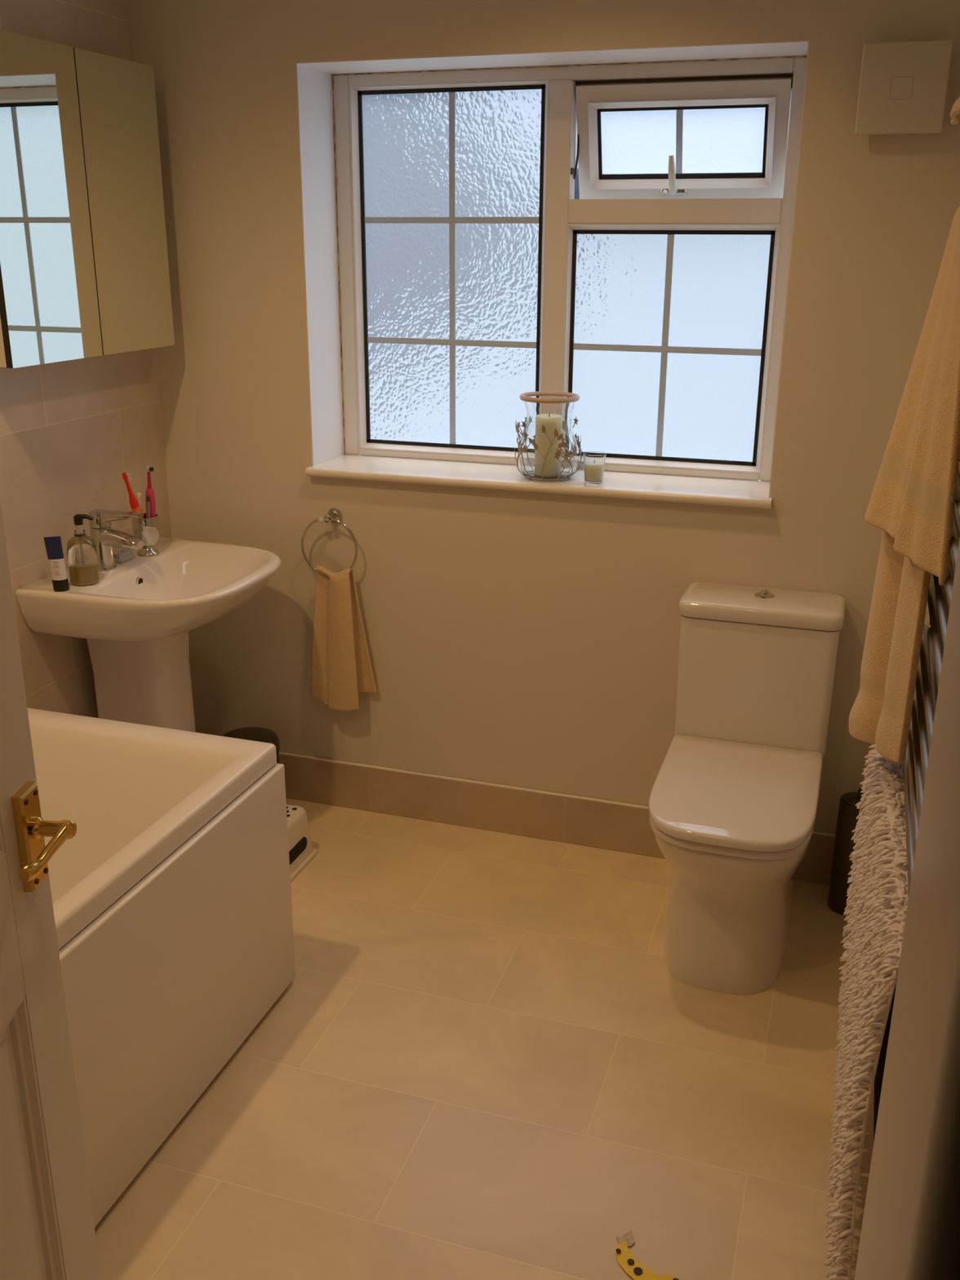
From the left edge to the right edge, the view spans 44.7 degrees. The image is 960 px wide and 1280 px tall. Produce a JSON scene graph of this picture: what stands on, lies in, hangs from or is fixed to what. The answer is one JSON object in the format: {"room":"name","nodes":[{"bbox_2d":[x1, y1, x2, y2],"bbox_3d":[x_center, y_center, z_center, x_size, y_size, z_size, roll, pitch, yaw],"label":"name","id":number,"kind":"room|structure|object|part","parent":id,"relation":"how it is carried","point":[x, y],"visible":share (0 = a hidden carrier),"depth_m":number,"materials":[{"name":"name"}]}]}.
{"room":"bathroom","nodes":[
{"label":"bathroom","id":0,"kind":"room"},
{"bbox_2d":[0,0,172,718],"bbox_3d":[-1.370,-0.282,2.096,0.100,2.400,2.700,6,20,17],"label":"wall","id":1,"kind":"structure","parent":0,"point":[70,430],"depth_m":2.93,"materials":[{"name":"tile"}]},
{"bbox_2d":[0,29,174,368],"bbox_3d":[-0.973,-1.021,2.755,0.112,0.678,0.648,6,20,17],"label":"upper cabinet","id":2,"kind":"object","parent":1,"relation":"attached to","point":[84,267],"visible":1,"depth_m":2.70,"materials":[{"name":"white mirror"}]},
{"bbox_3d":[-0.978,-0.967,2.596,0.017,0.678,0.327,6,20,17],"label":"mirror door","id":3,"kind":"part","parent":2,"relation":"part of","materials":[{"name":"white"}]},
{"bbox_3d":[-0.877,-1.067,2.890,0.017,0.678,0.318,6,20,17],"label":"mirror door","id":4,"kind":"part","parent":2,"relation":"part of","materials":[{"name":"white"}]},
{"bbox_2d":[94,797,874,1279],"bbox_3d":[-0.539,1.232,1.546,2.320,0.100,4.700,6,20,17],"label":"floor","id":5,"kind":"structure","parent":0,"point":[482,1057],"depth_m":2.33,"materials":[{"name":"tile"}]},
{"bbox_2d":[15,537,281,732],"bbox_3d":[-0.796,0.205,3.123,0.493,0.820,0.574,6,20,17],"label":"basin","id":6,"kind":"object","parent":5,"relation":"on","point":[135,622],"visible":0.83,"depth_m":3.01,"materials":[{"name":"white ceramic"}]},
{"bbox_2d":[43,536,69,591],"bbox_3d":[-1.006,-0.182,2.782,0.038,0.132,0.034,6,20,17],"label":"tube","id":7,"kind":"object","parent":6,"relation":"on","point":[53,544],"visible":1,"depth_m":2.77,"materials":[{"name":"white plastic"}]},
{"bbox_2d":[66,514,99,586],"bbox_3d":[-0.968,-0.222,2.835,0.070,0.170,0.070,6,20,17],"label":"soap dispenser","id":8,"kind":"object","parent":6,"relation":"on","point":[82,553],"visible":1,"depth_m":2.82,"materials":[{"name":"clear glass"}]},
{"bbox_3d":[-0.969,-0.220,2.837,0.017,0.127,0.017,6,20,17],"label":"pump stem","id":9,"kind":"part","parent":8,"relation":"part of","materials":[{"name":"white plastic"}]},
{"bbox_2d":[88,508,143,570],"bbox_3d":[-0.919,-0.252,2.956,0.152,0.152,0.060,6,20,17],"label":"tap","id":10,"kind":"object","parent":6,"relation":"on","point":[105,537],"visible":0.91,"depth_m":2.94,"materials":[{"name":"silver metal"}]},
{"bbox_3d":[-0.917,-0.303,2.938,0.150,0.044,0.055,6,20,17],"label":"lever","id":11,"kind":"part","parent":10,"relation":"part of","materials":[{"name":"silver metal"}]},
{"bbox_3d":[-0.909,-0.254,2.952,0.112,0.056,0.048,6,20,17],"label":"spout","id":12,"kind":"part","parent":10,"relation":"part of","materials":[{"name":"silver metal"}]},
{"bbox_2d":[114,547,134,563],"bbox_3d":[-0.934,-0.221,3.058,0.026,0.025,0.066,6,20,17],"label":"brush","id":13,"kind":"object","parent":6,"relation":"on","point":[122,556],"visible":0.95,"depth_m":3.04,"materials":[{"name":"white plastic"}]},
{"bbox_2d":[132,512,159,557],"bbox_3d":[-0.887,-0.279,3.105,0.070,0.106,0.070,6,20,17],"label":"tumbler","id":14,"kind":"object","parent":6,"relation":"on","point":[147,530],"visible":0.86,"depth_m":3.08,"materials":[{"name":"clear glass"}]},
{"bbox_2d":[122,471,143,519],"bbox_3d":[-0.900,-0.345,3.053,0.025,0.197,0.064,6,20,17],"label":"toothbrush","id":15,"kind":"object","parent":14,"relation":"in","point":[134,504],"visible":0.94,"depth_m":3.03,"materials":[{"name":"red plastic"}]},
{"bbox_2d":[135,492,142,513],"bbox_3d":[-0.897,-0.325,3.090,0.015,0.133,0.022,6,20,17],"label":"toothbrush","id":16,"kind":"object","parent":14,"relation":"in","point":[138,495],"visible":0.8,"depth_m":3.07,"materials":[{"name":"beige plastic"}]},
{"bbox_2d":[146,495,150,518],"bbox_3d":[-0.874,-0.318,3.079,0.018,0.126,0.010,12,22,31],"label":"toothbrush","id":17,"kind":"object","parent":14,"relation":"in","point":[148,498],"visible":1,"depth_m":3.06,"materials":[{"name":"brown plastic"}]},
{"bbox_2d":[145,466,155,518],"bbox_3d":[-0.872,-0.359,3.087,0.026,0.200,0.028,6,20,17],"label":"toothbrush","id":18,"kind":"object","parent":14,"relation":"in","point":[149,491],"visible":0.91,"depth_m":3.07,"materials":[{"name":"pink plastic"}]},
{"bbox_3d":[-0.794,-0.114,3.013,0.493,0.144,0.574,6,20,17],"label":"basin bowl","id":19,"kind":"part","parent":6,"relation":"part of","materials":[{"name":"white ceramic"}]},
{"bbox_2d":[26,707,295,1226],"bbox_3d":[-1.067,0.731,1.923,0.788,0.600,1.745,6,20,17],"label":"bathtub","id":20,"kind":"object","parent":5,"relation":"on","point":[171,891],"visible":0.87,"depth_m":2.27,"materials":[{"name":"white plastic"}]},
{"bbox_2d":[26,707,276,949],"bbox_3d":[-1.073,0.633,1.891,0.773,0.395,1.744,6,20,17],"label":"tub","id":21,"kind":"object","parent":20,"relation":"in","point":[173,846],"depth_m":2.43,"materials":[{"name":"white plastic"}]},
{"bbox_2d":[222,727,279,763],"bbox_3d":[-0.659,0.406,3.365,0.172,0.287,0.177,-10,21,-28],"label":"pedal bin","id":22,"kind":"object","parent":5,"relation":"on","point":[255,734],"visible":0.23,"depth_m":3.33,"materials":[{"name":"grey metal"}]},
{"bbox_3d":[-0.660,0.288,3.327,0.172,0.041,0.172,6,20,17],"label":"bin lid","id":23,"kind":"part","parent":22,"relation":"part of","materials":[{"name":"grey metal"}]},
{"bbox_2d":[286,804,317,883],"bbox_3d":[-0.623,0.550,3.153,0.278,0.151,0.278,6,20,17],"label":"step stool","id":24,"kind":"object","parent":5,"relation":"on","point":[302,852],"visible":0.1,"depth_m":3.16,"materials":[{"name":"beige plastic"}]},
{"bbox_2d":[615,1230,679,1279],"bbox_3d":[0.274,1.043,1.943,0.064,0.008,0.147,-12,22,-31],"label":"toy","id":25,"kind":"object","parent":5,"relation":"on","point":[630,1264],"visible":1,"depth_m":1.95,"materials":[{"name":"yellow"}]},
{"bbox_2d":[626,1258,634,1264],"bbox_3d":[0.252,1.038,1.949,0.012,0.001,0.011,6,20,17],"label":"spot","id":26,"kind":"object","parent":25,"relation":"on","point":[629,1261],"depth_m":1.95,"materials":[{"name":"brown"}]},
{"bbox_2d":[633,1266,642,1275],"bbox_3d":[0.262,1.044,1.932,0.016,0.001,0.015,6,20,17],"label":"spot","id":27,"kind":"object","parent":25,"relation":"on","point":[637,1270],"depth_m":1.93,"materials":[{"name":"brown"}]},
{"bbox_2d":[648,582,845,995],"bbox_3d":[0.607,0.347,2.736,0.384,0.818,0.700,6,20,17],"label":"toilet","id":28,"kind":"object","parent":5,"relation":"on","point":[734,796],"visible":1,"depth_m":2.71,"materials":[{"name":"white ceramic"}]},
{"bbox_3d":[0.579,0.364,2.649,0.358,0.024,0.498,6,20,17],"label":"seat","id":29,"kind":"part","parent":28,"relation":"part of","materials":[{"name":"white plastic"}]},
{"bbox_3d":[0.577,0.342,2.637,0.360,0.028,0.507,6,20,17],"label":"lid","id":30,"kind":"part","parent":28,"relation":"part of","materials":[{"name":"white ceramic"}]},
{"bbox_3d":[0.687,-0.085,2.840,0.384,0.040,0.198,6,20,17],"label":"cistern lid","id":31,"kind":"part","parent":28,"relation":"part of","materials":[{"name":"white ceramic"}]},
{"bbox_2d":[827,788,863,915],"bbox_3d":[0.945,0.529,2.957,0.092,0.335,0.092,6,20,17],"label":"toilet brush","id":32,"kind":"object","parent":5,"relation":"on","point":[846,821],"visible":0.54,"depth_m":2.93,"materials":[{"name":"brown metal"}]},
{"bbox_3d":[0.946,0.387,2.908,0.082,0.035,0.082,6,20,17],"label":"brush lid","id":33,"kind":"part","parent":32,"relation":"part of","materials":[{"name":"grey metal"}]},
{"bbox_2d":[127,0,959,834],"bbox_3d":[0.147,-0.620,3.113,2.320,2.400,0.280,6,20,17],"label":"wall","id":34,"kind":"structure","parent":0,"point":[530,640],"depth_m":3.05,"materials":[{"name":"beige paint"}]},
{"bbox_2d":[301,507,358,577],"bbox_3d":[-0.411,-0.268,3.236,0.171,0.189,0.059,6,20,17],"label":"towel ring","id":35,"kind":"object","parent":34,"relation":"attached to","point":[334,515],"visible":1,"depth_m":3.22,"materials":[{"name":"silver metal"}]},
{"bbox_2d":[311,565,376,711],"bbox_3d":[-0.396,-0.002,3.300,0.194,0.422,0.062,6,20,17],"label":"hand towel","id":36,"kind":"object","parent":35,"relation":"hanging from","point":[341,665],"visible":1,"depth_m":3.29,"materials":[{"name":"beige fabric"}]},
{"bbox_2d":[295,40,809,497],"bbox_3d":[0.159,-0.922,2.968,1.233,1.008,0.209,6,20,17],"label":"window reveal","id":37,"kind":"structure","parent":34,"relation":"attached to","point":[313,78],"depth_m":3.04,"materials":[{"name":"white paint"}]},
{"bbox_2d":[305,55,807,508],"bbox_3d":[0.176,-0.928,3.022,1.245,1.030,0.389,6,20,17],"label":"window","id":38,"kind":"structure","parent":34,"relation":"in","point":[473,278],"depth_m":3.06,"materials":[{"name":"white plastic"}]},
{"bbox_3d":[-0.079,-0.990,3.174,0.515,0.931,0.005,6,20,17],"label":"pane","id":39,"kind":"part","parent":38,"relation":"part of","materials":[{"name":"clear glass"}]},
{"bbox_3d":[0.150,-0.429,3.118,1.245,0.023,0.240,6,20,17],"label":"sill","id":40,"kind":"part","parent":38,"relation":"part of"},
{"bbox_2d":[514,391,582,479],"bbox_3d":[0.179,-0.533,3.054,0.177,0.215,0.177,6,20,17],"label":"hurricane lantern","id":41,"kind":"object","parent":38,"relation":"on","point":[548,448],"visible":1,"depth_m":3.00,"materials":[{"name":"clear glass"}]},
{"bbox_3d":[0.103,-0.470,3.048,0.027,0.090,0.053,2,19,4],"label":"wire stem","id":42,"kind":"part","parent":41,"relation":"part of","materials":[{"name":"beige"}]},
{"bbox_3d":[0.108,-0.485,3.028,0.048,0.130,0.023,13,22,32],"label":"wire stem","id":43,"kind":"part","parent":41,"relation":"part of","materials":[{"name":"beige"}]},
{"bbox_3d":[0.173,-0.472,2.991,0.053,0.130,0.024,10,21,27],"label":"wire stem","id":44,"kind":"part","parent":41,"relation":"part of","materials":[{"name":"beige"}]},
{"bbox_3d":[0.218,-0.456,3.008,0.043,0.090,0.048,6,20,17],"label":"wire stem","id":45,"kind":"part","parent":41,"relation":"part of","materials":[{"name":"beige"}]},
{"bbox_3d":[0.225,-0.457,3.011,0.023,0.090,0.051,12,22,31],"label":"wire stem","id":46,"kind":"part","parent":41,"relation":"part of","materials":[{"name":"beige"}]},
{"bbox_3d":[0.260,-0.480,3.078,0.026,0.090,0.055,6,20,17],"label":"wire stem","id":47,"kind":"part","parent":41,"relation":"part of","materials":[{"name":"beige"}]},
{"bbox_2d":[582,451,606,484],"bbox_3d":[0.295,-0.445,3.015,0.060,0.075,0.060,6,20,17],"label":"votive candle","id":48,"kind":"object","parent":38,"relation":"on","point":[593,461],"visible":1,"depth_m":3.00,"materials":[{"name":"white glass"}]},
{"bbox_3d":[0.486,-0.763,3.056,0.513,0.585,0.005,6,20,17],"label":"pane","id":49,"kind":"part","parent":38,"relation":"part of","materials":[{"name":"clear glass"}]},
{"bbox_3d":[0.487,-1.176,2.949,0.022,0.098,0.035,6,37,17],"label":"handle","id":50,"kind":"part","parent":38,"relation":"part of","materials":[{"name":"white paint"}]},
{"bbox_3d":[0.494,-1.147,2.983,0.068,0.018,0.009,6,37,17],"label":"lock plate","id":51,"kind":"part","parent":38,"relation":"part of","materials":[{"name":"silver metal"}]},
{"bbox_3d":[0.507,-1.254,2.938,0.424,0.172,0.005,6,37,17],"label":"pane","id":52,"kind":"part","parent":38,"relation":"part of","materials":[{"name":"clear glass"}]},
{"bbox_3d":[0.506,-1.252,2.936,0.524,0.284,0.058,6,37,17],"label":"sash frame","id":53,"kind":"part","parent":38,"relation":"part of","materials":[{"name":"white plastic"}]},
{"bbox_2d":[279,751,835,884],"bbox_3d":[0.096,0.488,3.346,2.118,0.151,0.011,6,20,17],"label":"baseboard","id":54,"kind":"structure","parent":34,"relation":"attached to","point":[617,826],"depth_m":3.36,"materials":[{"name":"tile"}]},
{"bbox_2d":[854,39,953,134],"bbox_3d":[0.900,-1.174,2.485,0.178,0.178,0.046,6,20,17],"label":"fan","id":55,"kind":"object","parent":34,"relation":"attached to","point":[903,89],"visible":1,"depth_m":2.46,"materials":[{"name":"white plastic"}]},
{"bbox_3d":[-0.719,0.233,0.602,2.120,2.400,0.100,6,20,17],"label":"wall","id":56,"kind":"structure","parent":0,"visible":0},
{"bbox_2d":[0,500,101,1279],"bbox_3d":[-0.551,0.301,1.049,0.095,1.967,0.760,2,19,4],"label":"door","id":57,"kind":"structure","parent":56,"relation":"in","point":[47,1232],"depth_m":1.40,"materials":[{"name":"white wood"}]},
{"bbox_3d":[-0.566,-0.147,1.072,0.033,0.904,0.240,2,19,4],"label":"panel","id":58,"kind":"part","parent":57,"relation":"part of","materials":[{"name":"white"}]},
{"bbox_3d":[-0.571,0.729,1.372,0.033,0.565,0.240,2,19,4],"label":"panel","id":59,"kind":"part","parent":57,"relation":"part of","materials":[{"name":"white"}]},
{"bbox_3d":[-0.504,0.238,1.334,0.048,0.030,0.112,2,19,4],"label":"lever","id":60,"kind":"part","parent":57,"relation":"part of","materials":[{"name":"gold metal"}]},
{"bbox_2d":[854,538,959,1279],"bbox_3d":[-0.232,0.434,0.502,0.875,2.090,0.130,6,20,17],"label":"trim","id":61,"kind":"structure","parent":56,"relation":"attached to","point":[910,1230],"depth_m":0.25,"materials":[{"name":"white"}]},
{"bbox_3d":[0.740,-0.048,1.448,0.100,2.400,2.700,6,20,17],"label":"wall","id":62,"kind":"structure","parent":0,"visible":0},
{"bbox_2d":[873,453,959,1142],"bbox_3d":[0.713,0.084,1.741,0.094,1.400,0.702,6,20,17],"label":"towel radiator","id":63,"kind":"object","parent":62,"relation":"attached to","point":[939,599],"visible":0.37,"depth_m":1.76,"materials":[{"name":"silver metal"}]},
{"bbox_2d":[823,744,908,1279],"bbox_3d":[0.674,0.617,1.977,0.118,0.701,0.775,6,20,16],"label":"bath mat","id":64,"kind":"object","parent":63,"relation":"hanging from","point":[877,901],"visible":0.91,"depth_m":1.78,"materials":[{"name":"white fabric"}]},
{"bbox_2d":[848,530,931,763],"bbox_3d":[0.667,-0.011,1.902,0.090,0.454,0.292,6,20,17],"label":"folded towel","id":65,"kind":"object","parent":63,"relation":"hanging from","point":[881,713],"visible":0.7,"depth_m":1.86,"materials":[{"name":"beige fabric"}]},
{"bbox_2d":[864,205,959,585],"bbox_3d":[0.669,-0.380,1.700,0.160,0.513,0.402,6,20,17],"label":"bath towel","id":66,"kind":"object","parent":63,"relation":"hanging from","point":[913,498],"visible":1,"depth_m":1.66,"materials":[{"name":"beige fabric"}]},
{"bbox_3d":[0.751,-0.763,1.545,0.084,0.020,0.320,6,20,17],"label":"hook rail","id":67,"kind":"object","parent":62,"relation":"attached to","visible":0},
{"bbox_2d":[949,97,959,124],"bbox_3d":[0.696,-0.754,1.567,0.110,0.089,0.279,6,20,17],"label":"cloth","id":68,"kind":"object","parent":67,"relation":"hanging from","point":[955,112],"visible":1,"depth_m":1.58,"materials":[{"name":"beige fabric"}]},
{"label":"outside","id":69,"kind":"structure","parent":0,"visible":0},
{"bbox_2d":[354,168,579,455],"bbox_3d":[-1.523,-3.164,12.091,5.977,6.606,3.011,6,20,17],"label":"tree","id":70,"kind":"object","parent":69,"point":[576,180],"visible":0.02,"depth_m":10.85,"materials":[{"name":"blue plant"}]}
]}

